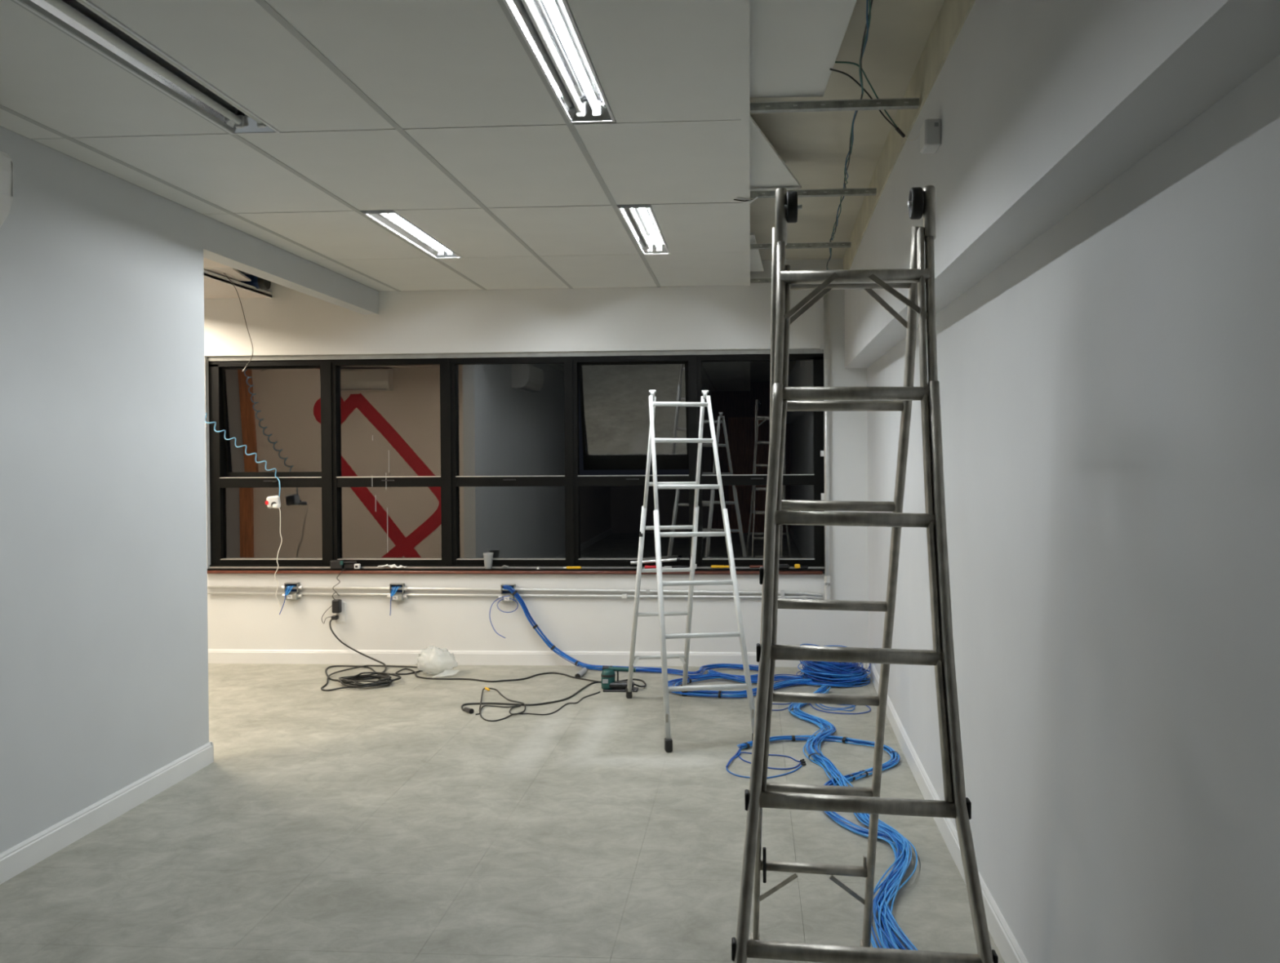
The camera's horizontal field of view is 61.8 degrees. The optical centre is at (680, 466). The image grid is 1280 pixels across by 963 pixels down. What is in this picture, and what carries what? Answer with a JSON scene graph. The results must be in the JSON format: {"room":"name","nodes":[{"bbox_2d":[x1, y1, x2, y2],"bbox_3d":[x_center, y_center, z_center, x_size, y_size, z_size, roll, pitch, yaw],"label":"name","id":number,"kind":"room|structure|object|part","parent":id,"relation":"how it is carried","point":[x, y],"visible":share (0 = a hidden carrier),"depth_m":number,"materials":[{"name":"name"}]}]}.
{"room":"office under renovation","nodes":[
{"label":"office under renovation","id":0,"kind":"room"},
{"bbox_2d":[0,126,378,853],"bbox_3d":[-2.497,0.053,3.654,0.115,2.860,8.167,0,1,4],"label":"wall","id":1,"kind":"structure","parent":0,"point":[104,632],"depth_m":4.40,"materials":[{"name":"grey paint"}]},
{"bbox_2d":[0,151,13,227],"bbox_3d":[-2.374,-0.914,3.183,0.203,0.283,0.850,0,1,4],"label":"air conditioner","id":2,"kind":"object","parent":1,"relation":"attached to","point":[6,184],"visible":1,"depth_m":3.57,"materials":[{"name":"white plastic"}]},
{"bbox_2d":[0,741,213,884],"bbox_3d":[-2.646,1.471,0.242,0.015,0.102,10.105,0,1,4],"label":"baseboard","id":3,"kind":"structure","parent":1,"relation":"attached to","point":[16,860],"depth_m":4.35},
{"bbox_2d":[203,257,272,298],"bbox_3d":[-4.692,-1.189,4.886,4.413,0.015,5.967,0,1,4],"label":"ceiling","id":4,"kind":"structure","parent":0,"point":[213,289],"depth_m":7.38,"materials":[{"name":"paint"}]},
{"bbox_2d":[204,268,250,281],"bbox_3d":[-3.189,-1.265,6.960,0.600,0.015,0.600,0,1,-9],"label":"tile","id":5,"kind":"structure","parent":4,"relation":"on","point":[233,273],"depth_m":7.00,"materials":[{"name":"paint"}]},
{"bbox_2d":[223,272,253,371],"bbox_3d":[-3.026,-0.979,7.359,0.115,0.595,0.822,-1,1,-14],"label":"hanging wire","id":6,"kind":"object","parent":4,"relation":"hanging from","point":[224,273],"visible":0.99,"depth_m":7.34,"materials":[{"name":"grey"}]},
{"bbox_2d":[238,274,271,289],"bbox_3d":[-3.216,-1.297,7.541,0.615,0.112,0.112,0,1,4],"label":"duct pipe","id":7,"kind":"object","parent":4,"relation":"on","point":[258,282],"visible":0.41,"depth_m":7.48,"materials":[{"name":"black plastic"}]},
{"bbox_2d":[0,0,750,291],"bbox_3d":[-1.255,-1.211,1.354,2.677,0.038,12.567,0,1,4],"label":"ceiling","id":8,"kind":"structure","parent":0,"point":[441,115],"depth_m":3.89,"materials":[{"name":"mineral fibre ceiling tile"},{"name":"painted steel"}]},
{"bbox_2d":[13,0,279,134],"bbox_3d":[-1.597,-1.258,3.304,0.184,0.096,1.221,0,1,4],"label":"ceiling light","id":9,"kind":"object","parent":8,"relation":"attached to","point":[85,16],"visible":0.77,"depth_m":3.27,"materials":[{"name":"white metal"}]},
{"bbox_2d":[363,209,461,258],"bbox_3d":[-1.432,-1.287,5.806,0.160,0.096,1.196,0,1,4],"label":"ceiling light","id":10,"kind":"object","parent":8,"relation":"attached to","point":[390,220],"visible":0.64,"depth_m":5.77,"materials":[{"name":"white metal"}]},
{"bbox_2d":[502,0,614,123],"bbox_3d":[-0.354,-1.265,3.211,0.162,0.096,1.196,0,1,4],"label":"ceiling light","id":11,"kind":"object","parent":8,"relation":"attached to","point":[549,28],"visible":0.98,"depth_m":3.26,"materials":[{"name":"white metal"}]},
{"bbox_2d":[617,204,669,254],"bbox_3d":[-0.184,-1.294,5.725,0.160,0.096,1.196,0,1,4],"label":"ceiling light","id":12,"kind":"object","parent":8,"relation":"attached to","point":[641,220],"visible":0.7,"depth_m":5.71,"materials":[{"name":"white metal"}]},
{"bbox_2d":[647,232,764,271],"bbox_3d":[0.186,-1.318,6.677,0.610,0.016,1.220,0,1,7],"label":"tile","id":13,"kind":"structure","parent":8,"relation":"on","point":[756,264],"depth_m":6.70,"materials":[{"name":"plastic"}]},
{"bbox_2d":[733,196,758,204],"bbox_3d":[0.303,-1.232,4.962,0.114,0.025,0.042,0,1,4],"label":"clip","id":14,"kind":"object","parent":8,"relation":"hanging from","point":[755,198],"visible":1,"depth_m":4.96,"materials":[{"name":"metal"}]},
{"bbox_2d":[750,278,771,283],"bbox_3d":[0.785,-1.291,7.418,0.604,0.026,0.038,0,1,4],"label":"channel","id":15,"kind":"object","parent":8,"relation":"attached to","point":[752,280],"visible":0.23,"depth_m":7.42,"materials":[{"name":"metal"}]},
{"bbox_2d":[750,115,801,191],"bbox_3d":[0.100,-1.293,4.490,0.610,0.016,1.220,0,1,16],"label":"tile","id":16,"kind":"structure","parent":8,"relation":"on","point":[768,171],"depth_m":4.62,"materials":[{"name":"plastic"}]},
{"bbox_2d":[750,241,850,249],"bbox_3d":[0.693,-1.277,6.192,0.579,0.026,0.038,0,1,4],"label":"channel","id":17,"kind":"object","parent":8,"relation":"attached to","point":[841,244],"visible":0.89,"depth_m":6.18,"materials":[{"name":"metal"}]},
{"bbox_2d":[749,0,857,97],"bbox_3d":[0.178,-1.278,3.096,0.610,0.016,1.220,0,1,1],"label":"tile","id":18,"kind":"structure","parent":8,"relation":"on","point":[794,44],"depth_m":3.21,"materials":[{"name":"plastic"}]},
{"bbox_2d":[750,187,876,198],"bbox_3d":[0.611,-1.263,4.945,0.579,0.026,0.038,0,1,4],"label":"channel","id":19,"kind":"object","parent":8,"relation":"attached to","point":[868,191],"visible":0.89,"depth_m":4.93,"materials":[{"name":"metal"}]},
{"bbox_2d":[826,0,872,270],"bbox_3d":[0.698,-1.292,4.500,0.041,0.128,5.907,0,1,6],"label":"wire","id":20,"kind":"object","parent":19,"relation":"on","point":[868,2],"visible":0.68,"depth_m":3.86,"materials":[{"name":"black"}]},
{"bbox_2d":[829,61,905,137],"bbox_3d":[0.675,-1.256,3.670,0.072,0.080,0.673,0,1,32],"label":"wire","id":21,"kind":"object","parent":20,"relation":"attached to","point":[898,130],"visible":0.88,"depth_m":3.61,"materials":[{"name":"black"}]},
{"bbox_2d":[750,97,919,113],"bbox_3d":[0.530,-1.248,3.702,0.579,0.026,0.038,0,1,4],"label":"channel","id":22,"kind":"object","parent":8,"relation":"attached to","point":[900,103],"visible":0.92,"depth_m":3.69,"materials":[{"name":"metal"}]},
{"bbox_2d":[0,663,1004,962],"bbox_3d":[-3.042,1.569,1.619,8.300,0.120,13.000,0,1,4],"label":"floor","id":23,"kind":"structure","parent":0,"point":[396,822],"depth_m":4.19,"materials":[{"name":"grey"}]},
{"bbox_2d":[320,615,601,691],"bbox_3d":[-1.527,1.259,7.245,2.065,0.358,0.883,0,1,4],"label":"extension cord","id":24,"kind":"object","parent":23,"relation":"on","point":[348,681],"visible":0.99,"depth_m":7.18,"materials":[{"name":"black plastic"}]},
{"bbox_2d":[321,568,344,623],"bbox_3d":[-2.513,0.938,7.718,0.174,0.404,0.055,0,1,4],"label":"power adapter","id":25,"kind":"object","parent":24,"relation":"attached to","point":[335,603],"visible":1,"depth_m":7.69,"materials":[{"name":"black plastic"}]},
{"bbox_3d":[-2.471,0.853,7.707,0.091,0.233,0.015,0,1,-6],"label":"cord","id":26,"kind":"part","parent":25,"relation":"part of","materials":[{"name":"black plastic"}]},
{"bbox_3d":[-1.515,1.420,7.200,2.037,0.038,0.794,0,1,4],"label":"cord","id":27,"kind":"part","parent":24,"relation":"part of","materials":[{"name":"black plastic"}]},
{"bbox_2d":[475,687,599,721],"bbox_3d":[-0.909,1.428,6.431,0.756,0.030,0.796,0,1,4],"label":"cord","id":28,"kind":"object","parent":23,"relation":"on","point":[485,688],"visible":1,"depth_m":6.37,"materials":[{"name":"black plastic"}]},
{"bbox_2d":[461,666,646,714],"bbox_3d":[-0.775,1.364,6.704,1.291,0.152,0.390,-1,1,-31],"label":"power tool","id":29,"kind":"object","parent":23,"relation":"on","point":[609,684],"visible":0.97,"depth_m":6.80,"materials":[{"name":"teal plastic"}]},
{"bbox_3d":[-0.772,1.416,6.699,1.299,0.046,0.354,-1,1,-34],"label":"power cord","id":30,"kind":"part","parent":29,"relation":"part of","materials":[{"name":"black plastic"}]},
{"bbox_3d":[-0.376,1.305,6.854,0.174,0.034,0.027,0,1,4],"label":"handle","id":31,"kind":"part","parent":29,"relation":"part of","materials":[{"name":"teal plastic"}]},
{"bbox_2d":[574,667,587,677],"bbox_3d":[-0.678,1.412,7.276,0.038,0.038,0.201,0,1,9],"label":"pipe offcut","id":32,"kind":"object","parent":23,"relation":"on","point":[583,671],"visible":1,"depth_m":7.24,"materials":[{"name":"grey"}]},
{"bbox_2d":[502,585,758,679],"bbox_3d":[-0.294,1.135,7.489,1.927,0.580,0.402,0,1,19],"label":"cable bundle","id":33,"kind":"object","parent":23,"relation":"on","point":[548,642],"visible":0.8,"depth_m":7.45,"materials":[{"name":"blue plastic"}]},
{"bbox_2d":[626,390,755,752],"bbox_3d":[0.029,0.506,6.054,0.499,1.868,1.283,-1,1,-12],"label":"ladder","id":34,"kind":"object","parent":23,"relation":"on","point":[684,688],"visible":0.96,"depth_m":5.87,"materials":[{"name":"metal"}]},
{"bbox_3d":[-0.266,0.813,6.419,0.029,1.165,0.433,-1,1,-17],"label":"rail","id":35,"kind":"part","parent":34,"relation":"part of","materials":[{"name":"silver metal"}]},
{"bbox_3d":[-0.194,0.075,6.173,0.023,0.943,0.351,-1,1,-17],"label":"rail","id":36,"kind":"part","parent":34,"relation":"part of","materials":[{"name":"silver metal"}]},
{"bbox_3d":[-0.141,0.078,5.844,0.021,0.942,0.347,0,1,-10],"label":"rail","id":37,"kind":"part","parent":34,"relation":"part of","materials":[{"name":"silver metal"}]},
{"bbox_3d":[-0.099,0.821,5.608,0.027,1.165,0.427,0,1,-10],"label":"rail","id":38,"kind":"part","parent":34,"relation":"part of","materials":[{"name":"silver metal"}]},
{"bbox_3d":[0.058,0.810,6.472,0.027,1.165,0.429,-1,1,-12],"label":"rail","id":39,"kind":"part","parent":34,"relation":"part of","materials":[{"name":"silver metal"}]},
{"bbox_3d":[0.099,0.073,6.221,0.021,0.943,0.348,-1,1,-12],"label":"rail","id":40,"kind":"part","parent":34,"relation":"part of","materials":[{"name":"silver metal"}]},
{"bbox_3d":[0.214,0.075,5.906,0.024,0.943,0.346,-1,1,-22],"label":"rail","id":41,"kind":"part","parent":34,"relation":"part of","materials":[{"name":"silver metal"}]},
{"bbox_3d":[0.313,0.817,5.688,0.031,1.165,0.426,-1,1,-22],"label":"rail","id":42,"kind":"part","parent":34,"relation":"part of","materials":[{"name":"silver metal"}]},
{"bbox_2d":[667,673,814,697],"bbox_3d":[0.381,1.404,6.838,0.968,0.047,0.599,0,1,4],"label":"cable bundle","id":43,"kind":"object","parent":23,"relation":"on","point":[791,681],"visible":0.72,"depth_m":6.92,"materials":[{"name":"blue plastic"}]},
{"bbox_2d":[725,747,805,778],"bbox_3d":[0.368,1.440,5.161,0.412,0.014,0.410,0,1,32],"label":"cable","id":44,"kind":"object","parent":23,"relation":"on","point":[802,762],"visible":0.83,"depth_m":5.15,"materials":[{"name":"blue plastic"}]},
{"bbox_2d":[771,702,871,714],"bbox_3d":[0.799,1.409,6.383,0.648,0.044,0.432,0,1,4],"label":"cable","id":45,"kind":"object","parent":23,"relation":"on","point":[836,708],"visible":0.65,"depth_m":6.27,"materials":[{"name":"blue plastic"}]},
{"bbox_2d":[737,735,917,950],"bbox_3d":[0.603,1.439,4.178,0.799,0.034,2.886,0,1,4],"label":"cable bundle","id":46,"kind":"object","parent":23,"relation":"on","point":[851,777],"visible":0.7,"depth_m":4.33,"materials":[{"name":"blue plastic cable sheathing"},{"name":"black plastic"}]},
{"bbox_2d":[795,644,871,687],"bbox_3d":[1.007,1.312,7.077,0.522,0.220,0.487,0,1,4],"label":"cable coil","id":47,"kind":"object","parent":23,"relation":"on","point":[842,674],"visible":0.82,"depth_m":6.92,"materials":[{"name":"blue plastic"}]},
{"bbox_2d":[788,684,917,949],"bbox_3d":[0.741,1.425,4.721,0.310,0.047,4.086,0,1,1],"label":"cable bundle","id":48,"kind":"object","parent":23,"relation":"on","point":[884,938],"visible":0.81,"depth_m":4.07,"materials":[{"name":"blue plastic"}]},
{"bbox_2d":[731,185,998,962],"bbox_3d":[0.383,0.405,2.571,0.618,2.158,1.352,0,1,4],"label":"ladder","id":49,"kind":"object","parent":23,"relation":"on","point":[762,793],"visible":1,"depth_m":2.37,"materials":[{"name":"metal"}]},
{"bbox_3d":[0.147,0.652,2.217,0.047,1.675,0.571,0,1,20],"label":"rail","id":50,"kind":"part","parent":49,"relation":"part of","materials":[{"name":"metal"}]},
{"bbox_3d":[0.237,0.436,2.956,0.030,2.078,0.607,0,1,-2],"label":"rail","id":51,"kind":"part","parent":49,"relation":"part of","materials":[{"name":"metal"}]},
{"bbox_3d":[0.245,1.171,3.134,0.010,0.100,0.020,0,1,4],"label":"latch plate","id":52,"kind":"part","parent":49,"relation":"part of","materials":[{"name":"metal"}]},
{"bbox_3d":[0.217,0.104,2.396,0.026,1.162,0.392,0,1,15],"label":"rail","id":53,"kind":"part","parent":49,"relation":"part of","materials":[{"name":"metal"}]},
{"bbox_3d":[0.233,-0.372,2.512,0.025,0.507,0.179,0,1,10],"label":"post","id":54,"kind":"part","parent":49,"relation":"part of","materials":[{"name":"metal"}]},
{"bbox_2d":[775,187,787,245],"bbox_3d":[0.242,-0.601,2.579,0.031,0.145,0.074,0,1,4],"label":"ladder rail","id":55,"kind":"object","parent":49,"relation":"attached to","point":[781,193],"depth_m":2.56,"materials":[{"name":"metal"}]},
{"bbox_3d":[0.537,1.169,3.120,0.008,0.060,0.018,0,1,4],"label":"latch plate","id":56,"kind":"part","parent":49,"relation":"part of","materials":[{"name":"metal"}]},
{"bbox_3d":[0.566,0.439,2.905,0.033,2.069,0.606,0,1,-5],"label":"rail","id":57,"kind":"part","parent":49,"relation":"part of","materials":[{"name":"metal"}]},
{"bbox_2d":[922,185,935,240],"bbox_3d":[0.587,-0.597,2.526,0.029,0.135,0.070,0,1,12],"label":"wheel","id":58,"kind":"object","parent":49,"relation":"attached to","point":[928,191],"depth_m":2.51,"materials":[{"name":"metal"}]},
{"bbox_3d":[0.576,-0.374,2.461,0.023,0.507,0.177,0,1,10],"label":"post","id":59,"kind":"part","parent":49,"relation":"part of","materials":[{"name":"metal"}]},
{"bbox_3d":[0.548,0.062,2.342,0.025,1.242,0.412,0,1,5],"label":"rail","id":60,"kind":"part","parent":49,"relation":"part of","materials":[{"name":"metal"}]},
{"bbox_3d":[0.583,0.649,2.158,0.072,1.675,0.562,0,1,-7],"label":"rail","id":61,"kind":"part","parent":49,"relation":"part of","materials":[{"name":"metal"}]},
{"bbox_2d":[204,258,868,652],"bbox_3d":[-2.594,0.002,7.859,8.200,2.870,0.213,0,1,4],"label":"wall","id":62,"kind":"structure","parent":0,"point":[291,322],"depth_m":7.65,"materials":[{"name":"white paint"}]},
{"bbox_2d":[203,267,272,297],"bbox_3d":[-2.754,-1.234,7.138,0.534,0.040,1.219,0,1,4],"label":"trim","id":63,"kind":"structure","parent":62,"relation":"attached to","point":[210,273],"depth_m":7.16,"materials":[{"name":"metal"}]},
{"bbox_2d":[279,582,302,614],"bbox_3d":[-2.828,0.962,7.746,0.160,0.226,0.066,0,1,4],"label":"outlet box","id":64,"kind":"object","parent":62,"relation":"attached to","point":[290,594],"visible":1,"depth_m":7.74,"materials":[{"name":"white plastic"}]},
{"bbox_2d":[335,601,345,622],"bbox_3d":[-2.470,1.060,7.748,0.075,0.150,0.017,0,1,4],"label":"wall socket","id":65,"kind":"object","parent":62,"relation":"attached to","point":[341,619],"visible":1,"depth_m":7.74,"materials":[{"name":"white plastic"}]},
{"bbox_2d":[335,613,342,619],"bbox_3d":[-2.480,1.093,7.744,0.050,0.040,0.006,0,1,4],"label":"plug","id":66,"kind":"object","parent":65,"relation":"attached to","point":[340,615],"depth_m":7.74,"materials":[{"name":"white"}]},
{"bbox_2d":[386,583,407,615],"bbox_3d":[-2.044,0.962,7.695,0.144,0.226,0.066,0,1,4],"label":"outlet box","id":67,"kind":"object","parent":62,"relation":"attached to","point":[394,597],"visible":1,"depth_m":7.68,"materials":[{"name":"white plastic"}]},
{"bbox_2d":[488,584,518,638],"bbox_3d":[-1.262,1.041,7.649,0.211,0.382,0.058,0,1,4],"label":"outlet box","id":68,"kind":"object","parent":62,"relation":"attached to","point":[507,597],"visible":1,"depth_m":7.63,"materials":[{"name":"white plastic"}]},
{"bbox_2d":[207,570,822,574],"bbox_3d":[-1.235,0.762,7.651,4.470,0.029,0.027,0,1,4],"label":"trim","id":69,"kind":"structure","parent":62,"relation":"attached to","point":[406,572],"depth_m":7.64,"materials":[{"name":"brown wood"}]},
{"bbox_2d":[207,591,822,599],"bbox_3d":[-1.229,0.930,7.654,4.461,0.046,0.034,0,1,4],"label":"conduit","id":70,"kind":"object","parent":62,"relation":"attached to","point":[624,595],"visible":0.85,"depth_m":7.64,"materials":[{"name":"metal"}]},
{"bbox_2d":[207,586,822,596],"bbox_3d":[-1.229,0.895,7.651,4.461,0.068,0.037,0,1,4],"label":"conduit","id":71,"kind":"object","parent":62,"relation":"attached to","point":[647,590],"visible":0.98,"depth_m":7.64,"materials":[{"name":"metal"}]},
{"bbox_2d":[207,348,824,566],"bbox_3d":[-1.212,-0.042,7.849,4.500,1.560,0.307,0,1,4],"label":"window","id":72,"kind":"structure","parent":62,"relation":"in","point":[331,482],"depth_m":7.74,"materials":[{"name":"black metal"}]},
{"bbox_2d":[204,413,280,497],"bbox_3d":[-3.384,-0.479,7.414,1.152,1.414,0.155,-1,1,-38],"label":"coiled cord","id":73,"kind":"object","parent":72,"relation":"hanging from","point":[277,477],"visible":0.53,"depth_m":7.68,"materials":[{"name":"light blue plastic"}]},
{"bbox_2d":[265,495,280,508],"bbox_3d":[-2.938,0.259,7.695,0.105,0.092,0.105,-1,1,-16],"label":"cube","id":74,"kind":"object","parent":73,"relation":"hanging from","point":[270,500],"visible":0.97,"depth_m":7.67,"materials":[{"name":"white plastic"}]},
{"bbox_2d":[272,503,282,609],"bbox_3d":[-2.899,0.656,7.688,0.061,0.772,0.140,-1,1,-16],"label":"extension cord","id":75,"kind":"object","parent":74,"relation":"hanging from","point":[274,505],"visible":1,"depth_m":7.69,"materials":[{"name":"white plastic"}]},
{"bbox_3d":[-3.004,-0.329,7.901,0.759,0.811,0.084,0,1,4],"label":"sash","id":76,"kind":"part","parent":72,"relation":"part of","materials":[{"name":"black metal"}]},
{"bbox_3d":[-2.999,0.706,7.879,0.767,0.037,0.082,0,1,4],"label":"rail","id":77,"kind":"part","parent":72,"relation":"part of","materials":[{"name":"black metal"}]},
{"bbox_3d":[-2.118,0.701,7.822,0.774,0.037,0.082,0,1,4],"label":"rail","id":78,"kind":"part","parent":72,"relation":"part of","materials":[{"name":"black metal"}]},
{"bbox_3d":[-1.225,0.696,7.763,0.797,0.037,0.082,0,1,4],"label":"rail","id":79,"kind":"part","parent":72,"relation":"part of","materials":[{"name":"black metal"}]},
{"bbox_3d":[-1.223,-0.764,7.745,4.500,0.043,0.085,0,1,4],"label":"head rail","id":80,"kind":"part","parent":72,"relation":"part of","materials":[{"name":"black metal"}]},
{"bbox_3d":[-0.334,-0.365,7.813,0.792,0.788,0.257,0,1,4],"label":"sash","id":81,"kind":"part","parent":72,"relation":"part of","materials":[{"name":"black metal"}]},
{"bbox_3d":[-0.335,0.691,7.705,0.800,0.037,0.082,0,1,4],"label":"rail","id":82,"kind":"part","parent":72,"relation":"part of","materials":[{"name":"black metal"}]},
{"bbox_3d":[0.554,0.685,7.647,0.797,0.037,0.082,0,1,4],"label":"rail","id":83,"kind":"part","parent":72,"relation":"part of","materials":[{"name":"black metal"}]},
{"bbox_2d":[207,568,824,570],"bbox_3d":[-1.224,0.743,7.675,4.490,0.009,0.070,0,1,4],"label":"trim","id":84,"kind":"structure","parent":62,"relation":"attached to","point":[208,569],"depth_m":7.69,"materials":[{"name":"black metal"}]},
{"bbox_2d":[330,560,343,568],"bbox_3d":[-2.489,0.715,7.752,0.095,0.062,0.055,0,1,4],"label":"charger","id":85,"kind":"object","parent":84,"relation":"on","point":[335,564],"visible":1,"depth_m":7.73,"materials":[{"name":"black plastic"}]},
{"bbox_2d":[342,561,356,568],"bbox_3d":[-2.401,0.718,7.750,0.102,0.054,0.054,0,1,4],"label":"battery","id":86,"kind":"object","parent":84,"relation":"on","point":[348,565],"visible":1,"depth_m":7.74,"materials":[{"name":"black plastic"}]},
{"bbox_2d":[354,564,360,568],"bbox_3d":[-2.342,0.727,7.737,0.040,0.036,0.032,0,1,4],"label":"box","id":87,"kind":"object","parent":84,"relation":"on","point":[356,566],"visible":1,"depth_m":7.72,"materials":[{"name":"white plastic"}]},
{"bbox_2d":[377,564,406,568],"bbox_3d":[-2.092,0.724,7.726,0.210,0.032,0.050,0,1,4],"label":"paper sheet","id":88,"kind":"object","parent":84,"relation":"on","point":[393,565],"visible":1,"depth_m":7.71,"materials":[{"name":"white paper"}]},
{"bbox_2d":[483,552,493,568],"bbox_3d":[-1.384,0.682,7.680,0.076,0.113,0.076,0,1,4],"label":"plastic cup","id":89,"kind":"object","parent":84,"relation":"on","point":[488,557],"visible":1,"depth_m":7.66,"materials":[{"name":"white plastic"}]},
{"bbox_2d":[563,565,581,568],"bbox_3d":[-0.773,0.723,7.621,0.128,0.021,0.022,0,1,4],"label":"utility knife","id":90,"kind":"object","parent":84,"relation":"on","point":[570,566],"visible":1,"depth_m":7.61,"materials":[{"name":"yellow plastic"}]},
{"bbox_3d":[-0.763,0.725,7.621,0.108,0.018,0.022,0,1,4],"label":"handle","id":91,"kind":"part","parent":90,"relation":"part of","materials":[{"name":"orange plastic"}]},
{"bbox_2d":[630,557,679,564],"bbox_3d":[-0.182,0.676,7.602,0.352,0.047,0.025,0,1,0],"label":"tube","id":92,"kind":"object","parent":84,"relation":"on","point":[677,559],"visible":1,"depth_m":7.59,"materials":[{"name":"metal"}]},
{"bbox_2d":[644,565,667,568],"bbox_3d":[-0.175,0.718,7.584,0.165,0.025,0.026,0,1,4],"label":"screwdriver","id":93,"kind":"object","parent":84,"relation":"on","point":[646,566],"visible":0.69,"depth_m":7.58,"materials":[{"name":"red plastic"}]},
{"bbox_3d":[-0.214,0.719,7.587,0.086,0.025,0.026,0,1,4],"label":"handle","id":94,"kind":"part","parent":93,"relation":"part of","materials":[{"name":"red plastic"}]},
{"bbox_2d":[663,565,688,568],"bbox_3d":[-0.031,0.716,7.590,0.182,0.022,0.046,0,1,4],"label":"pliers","id":95,"kind":"object","parent":84,"relation":"on","point":[672,566],"visible":0.84,"depth_m":7.57,"materials":[{"name":"black metal"}]},
{"bbox_3d":[-0.003,0.716,7.576,0.123,0.022,0.023,0,1,4],"label":"handle","id":96,"kind":"part","parent":95,"relation":"part of","materials":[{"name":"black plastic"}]},
{"bbox_2d":[711,565,729,568],"bbox_3d":[0.283,0.714,7.561,0.143,0.020,0.026,0,1,4],"label":"utility knife","id":97,"kind":"object","parent":84,"relation":"on","point":[712,566],"visible":0.78,"depth_m":7.55,"materials":[{"name":"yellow plastic"}]},
{"bbox_2d":[749,565,763,568],"bbox_3d":[0.561,0.710,7.544,0.150,0.034,0.030,0,1,4],"label":"hammer","id":98,"kind":"object","parent":84,"relation":"on","point":[750,566],"visible":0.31,"depth_m":7.54,"materials":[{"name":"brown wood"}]},
{"bbox_2d":[778,564,789,568],"bbox_3d":[0.711,0.710,7.537,0.110,0.034,0.048,0,1,4],"label":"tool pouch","id":99,"kind":"object","parent":84,"relation":"on","point":[780,566],"visible":0.57,"depth_m":7.51,"materials":[{"name":"black fabric"}]},
{"bbox_2d":[794,564,808,568],"bbox_3d":[0.848,0.707,7.525,0.095,0.032,0.030,0,1,4],"label":"tape measure","id":100,"kind":"object","parent":84,"relation":"on","point":[796,566],"visible":1,"depth_m":7.51,"materials":[{"name":"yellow plastic"}]},
{"bbox_2d":[208,566,824,568],"bbox_3d":[-1.222,0.732,7.701,4.490,0.012,0.013,0,1,4],"label":"trim","id":101,"kind":"structure","parent":62,"relation":"attached to","point":[512,567],"depth_m":7.69,"materials":[{"name":"wood"}]},
{"bbox_2d":[208,648,866,667],"bbox_3d":[-2.692,1.388,7.767,8.000,0.102,0.015,0,1,4],"label":"baseboard","id":102,"kind":"structure","parent":62,"relation":"attached to","point":[215,655],"depth_m":7.69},
{"bbox_2d":[820,292,830,599],"bbox_3d":[1.011,-0.162,7.482,0.063,2.220,0.056,0,1,4],"label":"conduit","id":103,"kind":"object","parent":62,"relation":"attached to","point":[824,496],"visible":0.82,"depth_m":7.46,"materials":[{"name":"metal"}]},
{"bbox_2d":[235,0,944,270],"bbox_3d":[-3.042,-1.425,1.500,8.450,0.130,12.930,0,1,4],"label":"ceiling slab","id":104,"kind":"structure","parent":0,"point":[814,146],"depth_m":4.47,"materials":[{"name":"grey concrete"}]},
{"bbox_2d":[843,0,975,270],"bbox_3d":[0.848,-1.302,1.216,0.365,0.180,12.567,0,1,4],"label":"wall","id":105,"kind":"structure","parent":0,"point":[953,15],"depth_m":3.79,"materials":[{"name":"yellow paint"}]},
{"bbox_2d":[844,0,1279,368],"bbox_3d":[0.859,-0.897,1.220,0.365,0.630,12.567,0,1,4],"label":"beam","id":106,"kind":"structure","parent":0,"point":[1040,105],"depth_m":2.31,"materials":[{"name":"white paint"}]},
{"bbox_2d":[904,118,941,154],"bbox_3d":[0.807,-1.114,3.655,0.051,0.219,0.648,0,1,4],"label":"junction box","id":107,"kind":"object","parent":106,"relation":"attached to","point":[930,134],"visible":1,"depth_m":3.34,"materials":[{"name":"white paint"}]},
{"bbox_2d":[866,54,1279,962],"bbox_3d":[0.947,0.387,1.229,0.215,2.200,12.567,0,1,4],"label":"wall","id":108,"kind":"structure","parent":0,"point":[1109,391],"depth_m":2.20,"materials":[{"name":"grey paint"}]},
{"bbox_2d":[866,662,1028,962],"bbox_3d":[0.848,1.437,1.248,0.062,0.102,12.568,0,1,4],"label":"baseboard","id":109,"kind":"structure","parent":108,"relation":"attached to","point":[1002,935],"depth_m":3.99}
]}

